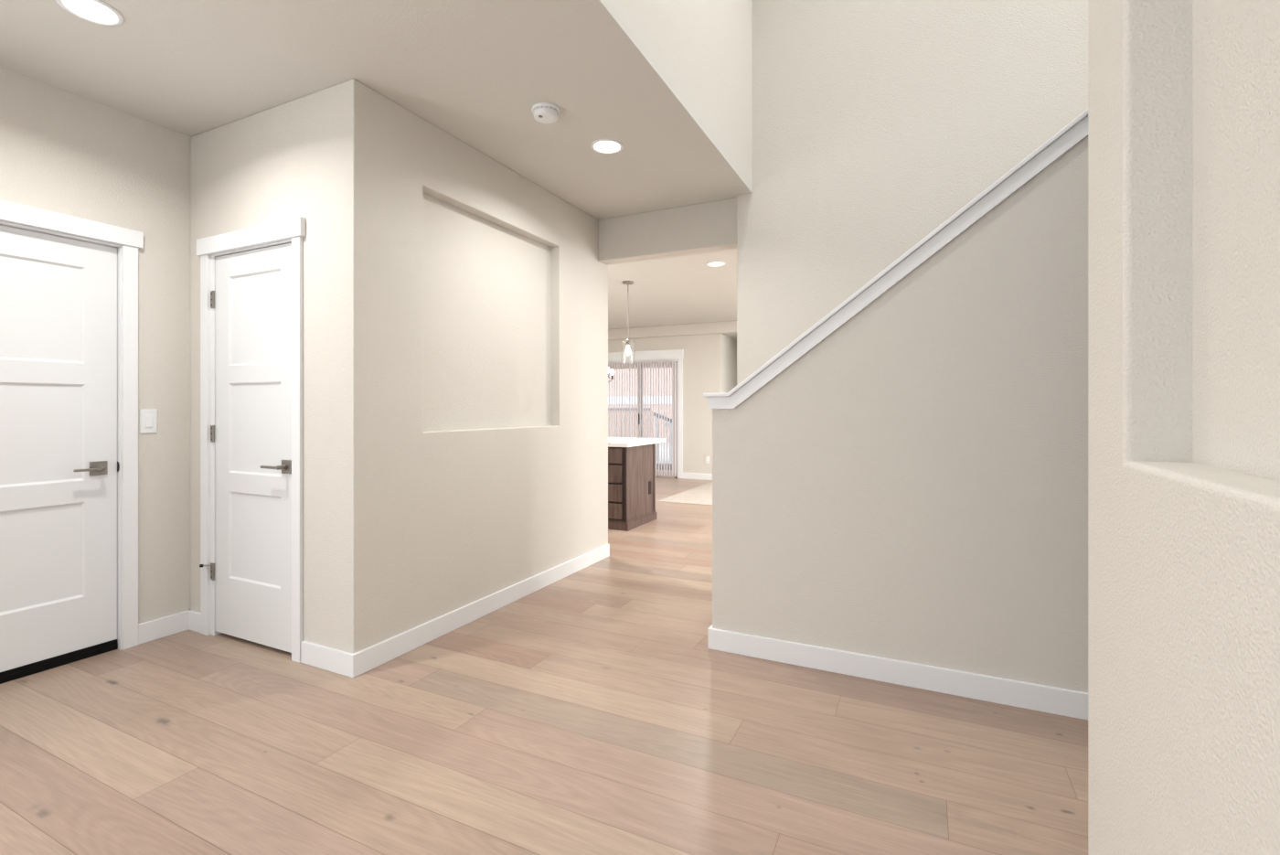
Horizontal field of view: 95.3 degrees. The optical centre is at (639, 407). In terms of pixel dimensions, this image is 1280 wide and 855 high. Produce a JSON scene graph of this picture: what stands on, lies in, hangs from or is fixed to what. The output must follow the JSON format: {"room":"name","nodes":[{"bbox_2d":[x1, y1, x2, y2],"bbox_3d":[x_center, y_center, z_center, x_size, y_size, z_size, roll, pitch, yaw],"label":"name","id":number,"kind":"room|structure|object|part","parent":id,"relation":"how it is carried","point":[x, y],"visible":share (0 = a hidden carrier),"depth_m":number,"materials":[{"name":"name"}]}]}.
{"room":"entrance hall","nodes":[
{"label":"entrance hall","id":0,"kind":"room"},
{"bbox_2d":[0,66,190,623],"bbox_3d":[-3.478,-0.140,1.375,0.140,2.730,4.448,0,0,26],"label":"wall","id":1,"kind":"structure","parent":0,"point":[63,152],"depth_m":3.06,"materials":[{"name":"white paint"}]},
{"bbox_2d":[0,224,119,683],"bbox_3d":[-2.849,0.206,2.550,0.114,2.038,0.920,0,0,26],"label":"door","id":2,"kind":"structure","parent":1,"relation":"in","point":[59,466],"depth_m":2.76,"materials":[{"name":"white paint"}]},
{"bbox_3d":[-2.667,0.300,2.831,0.013,0.013,0.122,0,0,26],"label":"lever","id":3,"kind":"part","parent":2,"relation":"part of","materials":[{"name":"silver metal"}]},
{"bbox_3d":[-2.690,0.300,2.898,0.009,0.068,0.068,0,0,26],"label":"handle","id":4,"kind":"part","parent":2,"relation":"part of","materials":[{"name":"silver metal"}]},
{"bbox_2d":[0,200,143,649],"bbox_3d":[-2.888,0.157,2.567,0.166,2.136,1.097,0,0,26],"label":"door frame","id":5,"kind":"structure","parent":1,"relation":"attached to","point":[131,240],"depth_m":2.96,"materials":[{"name":"white paint"}]},
{"bbox_2d":[139,409,157,433],"bbox_3d":[-2.578,0.070,3.062,0.012,0.125,0.075,0,0,26],"label":"light switch","id":6,"kind":"object","parent":1,"relation":"attached to","point":[148,418],"visible":1,"depth_m":3.06,"materials":[{"name":"white plastic"}]},
{"bbox_2d":[138,609,190,644],"bbox_3d":[-2.546,1.173,3.126,0.015,0.104,0.245,0,0,26],"label":"baseboard","id":7,"kind":"structure","parent":1,"relation":"attached to","point":[152,630],"depth_m":3.11,"materials":[{"name":"white paint"}]},
{"bbox_2d":[0,0,752,220],"bbox_3d":[-1.823,-1.565,1.826,2.728,0.120,6.700,0,0,26],"label":"ceiling","id":8,"kind":"structure","parent":0,"point":[475,70],"depth_m":2.61,"materials":[{"name":"white paint"}]},
{"bbox_2d":[55,0,124,26],"bbox_3d":[-2.074,-1.502,2.202,0.192,0.007,0.192,0,0,26],"label":"recessed light","id":9,"kind":"object","parent":8,"relation":"in","point":[99,12],"visible":1,"depth_m":2.21,"materials":[{"name":"white paint"}]},
{"bbox_2d":[531,102,560,124],"bbox_3d":[-0.475,-1.480,2.946,0.144,0.050,0.144,0,0,0],"label":"smoke detector","id":10,"kind":"object","parent":8,"relation":"attached to","point":[543,112],"visible":1,"depth_m":2.91,"materials":[{"name":"white plastic"}]},
{"bbox_2d":[590,138,623,154],"bbox_3d":[-0.189,-1.502,3.357,0.192,0.007,0.192,0,0,26],"label":"recessed light","id":11,"kind":"object","parent":8,"relation":"in","point":[607,146],"visible":1,"depth_m":3.35,"materials":[{"name":"white paint"}]},
{"bbox_2d":[190,78,607,653],"bbox_3d":[-1.381,-0.140,4.030,1.325,2.730,2.397,0,0,26],"label":"wall","id":12,"kind":"structure","parent":0,"point":[455,305],"depth_m":3.13,"materials":[{"name":"white paint"}]},
{"bbox_2d":[188,609,200,632],"bbox_3d":[-2.430,1.173,3.198,0.160,0.104,0.015,0,0,26],"label":"baseboard","id":13,"kind":"structure","parent":12,"relation":"attached to","point":[194,617],"depth_m":3.19,"materials":[{"name":"white paint"}]},
{"bbox_2d":[210,255,213,635],"bbox_3d":[-2.310,0.200,3.147,0.026,2.050,0.001,0,0,26],"label":"trim","id":14,"kind":"structure","parent":12,"relation":"attached to","point":[211,256],"depth_m":3.15,"materials":[{"name":"white paint"}]},
{"bbox_2d":[199,242,291,652],"bbox_3d":[-2.022,0.196,3.001,0.727,2.014,0.096,0,0,26],"label":"door","id":15,"kind":"structure","parent":12,"relation":"in","point":[253,288],"depth_m":3.01,"materials":[{"name":"white paint"}]},
{"bbox_3d":[-1.812,0.291,2.853,0.128,0.013,0.013,0,0,26],"label":"lever","id":16,"kind":"part","parent":15,"relation":"part of","materials":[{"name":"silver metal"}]},
{"bbox_3d":[-1.742,0.291,2.875,0.068,0.068,0.009,0,0,26],"label":"handle","id":17,"kind":"part","parent":15,"relation":"part of","materials":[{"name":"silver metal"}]},
{"bbox_2d":[196,216,305,662],"bbox_3d":[-2.008,0.156,2.986,0.871,2.138,0.028,0,0,26],"label":"door frame","id":18,"kind":"structure","parent":12,"relation":"attached to","point":[293,229],"depth_m":2.85,"materials":[{"name":"white paint"}]},
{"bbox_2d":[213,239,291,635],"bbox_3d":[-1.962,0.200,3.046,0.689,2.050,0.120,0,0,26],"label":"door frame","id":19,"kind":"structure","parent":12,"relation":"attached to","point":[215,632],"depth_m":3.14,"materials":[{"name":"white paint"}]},
{"bbox_2d":[300,543,609,677],"bbox_3d":[-0.939,1.173,3.807,0.366,0.104,2.414,0,0,26],"label":"baseboard","id":20,"kind":"structure","parent":12,"relation":"attached to","point":[331,659],"depth_m":3.07,"materials":[{"name":"white paint"}]},
{"bbox_2d":[0,476,1087,854],"bbox_3d":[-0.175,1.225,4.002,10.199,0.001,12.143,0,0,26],"label":"floor","id":21,"kind":"structure","parent":0,"point":[79,811],"depth_m":2.10,"materials":[{"name":"brown wood"}]},
{"bbox_2d":[608,437,666,531],"bbox_3d":[-0.971,0.786,6.737,2.355,0.878,0.975,0,0,26],"label":"kitchen island","id":22,"kind":"object","parent":21,"relation":"on","point":[631,460],"visible":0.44,"depth_m":5.93,"materials":[{"name":"brown wood"}]},
{"bbox_3d":[-0.411,0.484,5.943,0.514,0.150,0.020,0,0,26],"label":"drawer","id":23,"kind":"part","parent":22,"relation":"part of","materials":[{"name":"brown wood"}]},
{"bbox_3d":[-0.411,0.665,5.943,0.514,0.173,0.020,0,0,26],"label":"drawer","id":24,"kind":"part","parent":22,"relation":"part of","materials":[{"name":"brown wood"}]},
{"bbox_3d":[-0.411,0.858,5.943,0.514,0.171,0.020,0,0,26],"label":"drawer","id":25,"kind":"part","parent":22,"relation":"part of","materials":[{"name":"brown wood"}]},
{"bbox_3d":[-0.411,1.039,5.943,0.514,0.152,0.020,0,0,26],"label":"drawer","id":26,"kind":"part","parent":22,"relation":"part of","materials":[{"name":"brown wood"}]},
{"bbox_3d":[-1.170,0.764,6.322,2.278,0.731,0.006,0,0,26],"label":"frame","id":27,"kind":"part","parent":22,"relation":"part of","materials":[{"name":"brown wood"}]},
{"bbox_2d":[608,437,666,447],"bbox_3d":[-0.971,0.369,6.737,2.355,0.045,0.975,0,0,26],"label":"island countertop","id":28,"kind":"structure","parent":22,"relation":"on","point":[613,442],"depth_m":6.23,"materials":[{"name":"white stone"}]},
{"bbox_2d":[648,480,650,494],"bbox_3d":[0.108,0.863,6.314,0.006,0.140,0.062,0,0,26],"label":"outlet","id":29,"kind":"object","parent":22,"relation":"attached to","point":[649,482],"depth_m":6.30,"materials":[{"name":"grey plastic"}]},
{"bbox_3d":[0.159,0.765,6.418,0.013,0.747,0.034,0,0,26],"label":"post","id":30,"kind":"part","parent":22,"relation":"part of","materials":[{"name":"brown wood"}]},
{"bbox_2d":[608,333,723,473],"bbox_3d":[-0.388,-0.105,10.746,3.944,2.660,0.150,0,0,26],"label":"wall","id":31,"kind":"structure","parent":0,"point":[703,354],"depth_m":10.01,"materials":[{"name":"white paint"}]},
{"bbox_2d":[608,361,677,478],"bbox_3d":[-0.141,0.190,10.613,1.825,2.070,0.135,0,0,26],"label":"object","id":32,"kind":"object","parent":31,"relation":"in","point":[657,475],"depth_m":10.47,"materials":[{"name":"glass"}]},
{"bbox_3d":[-0.449,0.195,10.751,0.910,1.820,0.006,0,0,26],"label":"pane","id":33,"kind":"part","parent":32,"relation":"part of","materials":[{"name":"clear glass"}]},
{"bbox_3d":[-0.449,0.198,10.751,1.050,1.985,0.035,0,0,26],"label":"sash","id":34,"kind":"part","parent":32,"relation":"part of","materials":[{"name":"beige plastic"}]},
{"bbox_2d":[608,358,677,476],"bbox_3d":[-0.191,0.172,10.507,1.847,2.037,0.060,0,0,26],"label":"vertical blinds","id":35,"kind":"object","parent":32,"relation":"attached to","point":[675,359],"visible":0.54,"depth_m":10.36,"materials":[{"name":"white plastic"}]},
{"bbox_3d":[0.311,0.195,10.433,0.615,1.820,0.006,0,0,26],"label":"pane","id":36,"kind":"part","parent":32,"relation":"part of","materials":[{"name":"clear glass"}]},
{"bbox_3d":[0.311,0.198,10.433,0.755,1.985,0.035,0,0,26],"label":"sash","id":37,"kind":"part","parent":32,"relation":"part of","materials":[{"name":"beige plastic"}]},
{"bbox_2d":[608,349,683,478],"bbox_3d":[-0.175,0.104,10.545,2.058,2.242,0.030,0,0,26],"label":"door frame","id":38,"kind":"structure","parent":31,"relation":"attached to","point":[668,354],"depth_m":10.14,"materials":[{"name":"white paint"}]},
{"bbox_2d":[682,472,712,479],"bbox_3d":[1.526,1.173,10.934,0.692,0.104,2.185,0,0,26],"label":"baseboard","id":39,"kind":"structure","parent":31,"relation":"attached to","point":[687,475],"depth_m":9.98,"materials":[{"name":"white paint"}]},
{"bbox_2d":[705,456,709,463],"bbox_3d":[1.147,0.887,9.916,0.075,0.125,0.008,0,0,26],"label":"wall outlet","id":40,"kind":"object","parent":31,"relation":"attached to","point":[707,457],"visible":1,"depth_m":9.91,"materials":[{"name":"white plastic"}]},
{"bbox_2d":[608,248,736,329],"bbox_3d":[1.729,-1.485,7.939,10.200,0.100,7.400,0,0,26],"label":"ceiling","id":41,"kind":"structure","parent":0,"point":[677,290],"depth_m":7.18,"materials":[{"name":"white paint"}]},
{"bbox_2d":[608,367,614,382],"bbox_3d":[-0.771,-0.890,8.778,0.786,1.090,0.758,0,0,26],"label":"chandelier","id":42,"kind":"object","parent":41,"relation":"hanging from","point":[612,370],"visible":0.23,"depth_m":8.98,"materials":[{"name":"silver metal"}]},
{"bbox_2d":[621,280,634,363],"bbox_3d":[-0.136,-0.970,6.650,0.148,0.930,0.150,0,0,26],"label":"pendant light","id":43,"kind":"object","parent":41,"relation":"hanging from","point":[627,346],"visible":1,"depth_m":6.60,"materials":[{"name":"glass"}]},
{"bbox_3d":[-0.137,-1.091,6.653,0.012,0.632,0.012,0,0,26],"label":"rod","id":44,"kind":"part","parent":43,"relation":"part of","materials":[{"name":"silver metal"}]},
{"bbox_3d":[-0.137,-0.631,6.653,0.145,0.253,0.145,0,0,26],"label":"lamp shade","id":45,"kind":"part","parent":43,"relation":"part of","materials":[{"name":"clear glass"}]},
{"bbox_2d":[705,261,725,266],"bbox_3d":[0.755,-1.431,5.811,0.192,0.007,0.192,0,0,26],"label":"recessed light","id":46,"kind":"object","parent":41,"relation":"in","point":[711,263],"visible":1,"depth_m":5.80,"materials":[{"name":"white paint"}]},
{"bbox_2d":[608,320,736,340],"bbox_3d":[2.373,-1.343,9.271,10.200,0.185,0.100,0,0,26],"label":"wall","id":47,"kind":"structure","parent":0,"point":[728,326],"depth_m":10.08,"materials":[{"name":"white paint"}]},
{"bbox_2d":[658,481,712,505],"bbox_3d":[4.077,1.223,8.345,6.325,0.007,4.625,0,0,26],"label":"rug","id":48,"kind":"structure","parent":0,"point":[701,495],"depth_m":7.98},
{"bbox_2d":[623,0,752,175],"bbox_3d":[-0.688,-2.850,1.177,0.120,2.450,6.520,0,0,26],"label":"wall","id":49,"kind":"structure","parent":0,"point":[708,43],"depth_m":3.36,"materials":[{"name":"white paint"}]},
{"bbox_2d":[722,332,736,339],"bbox_3d":[4.643,-1.262,9.435,6.256,0.025,2.170,0,0,26],"label":"ceiling","id":50,"kind":"structure","parent":0,"point":[730,335],"depth_m":10.03,"materials":[{"name":"white paint"}]},
{"bbox_2d":[723,334,736,393],"bbox_3d":[1.806,-0.105,10.890,0.120,2.660,2.020,0,0,26],"label":"wall","id":51,"kind":"structure","parent":0,"point":[730,344],"depth_m":10.31,"materials":[{"name":"white paint"}]},
{"bbox_2d":[598,0,1087,384],"bbox_3d":[2.179,-1.425,3.512,5.535,5.300,0.180,0,0,26],"label":"wall","id":52,"kind":"structure","parent":0,"point":[875,122],"depth_m":3.78,"materials":[{"name":"white paint"}]},
{"bbox_2d":[712,135,1087,693],"bbox_3d":[2.265,-0.941,2.117,4.165,4.332,0.115,0,0,26],"label":"wall","id":53,"kind":"structure","parent":0,"point":[912,486],"depth_m":2.52,"materials":[{"name":"white paint"}]},
{"bbox_2d":[703,108,1087,396],"bbox_3d":[2.250,-1.593,2.125,4.200,3.074,0.183,0,0,26],"label":"cap","id":54,"kind":"object","parent":53,"relation":"on","point":[1084,113],"visible":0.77,"depth_m":2.54,"materials":[{"name":"white paint"}]},
{"bbox_2d":[707,115,1087,408],"bbox_3d":[2.257,-1.552,2.121,4.184,3.114,0.151,0,0,26],"label":"trim","id":55,"kind":"structure","parent":53,"relation":"attached to","point":[1079,132],"depth_m":2.56,"materials":[{"name":"white paint"}]},
{"bbox_2d":[708,624,1087,720],"bbox_3d":[2.254,1.173,2.115,4.182,0.104,0.130,0,0,26],"label":"baseboard","id":56,"kind":"structure","parent":53,"relation":"attached to","point":[1010,692],"depth_m":2.56,"materials":[{"name":"white paint"}]},
{"bbox_2d":[1088,0,1279,854],"bbox_3d":[0.262,-1.425,-0.530,0.200,5.300,4.274,0,0,26],"label":"wall","id":57,"kind":"structure","parent":0,"point":[1184,95],"depth_m":1.05,"materials":[{"name":"white paint"}]}
]}

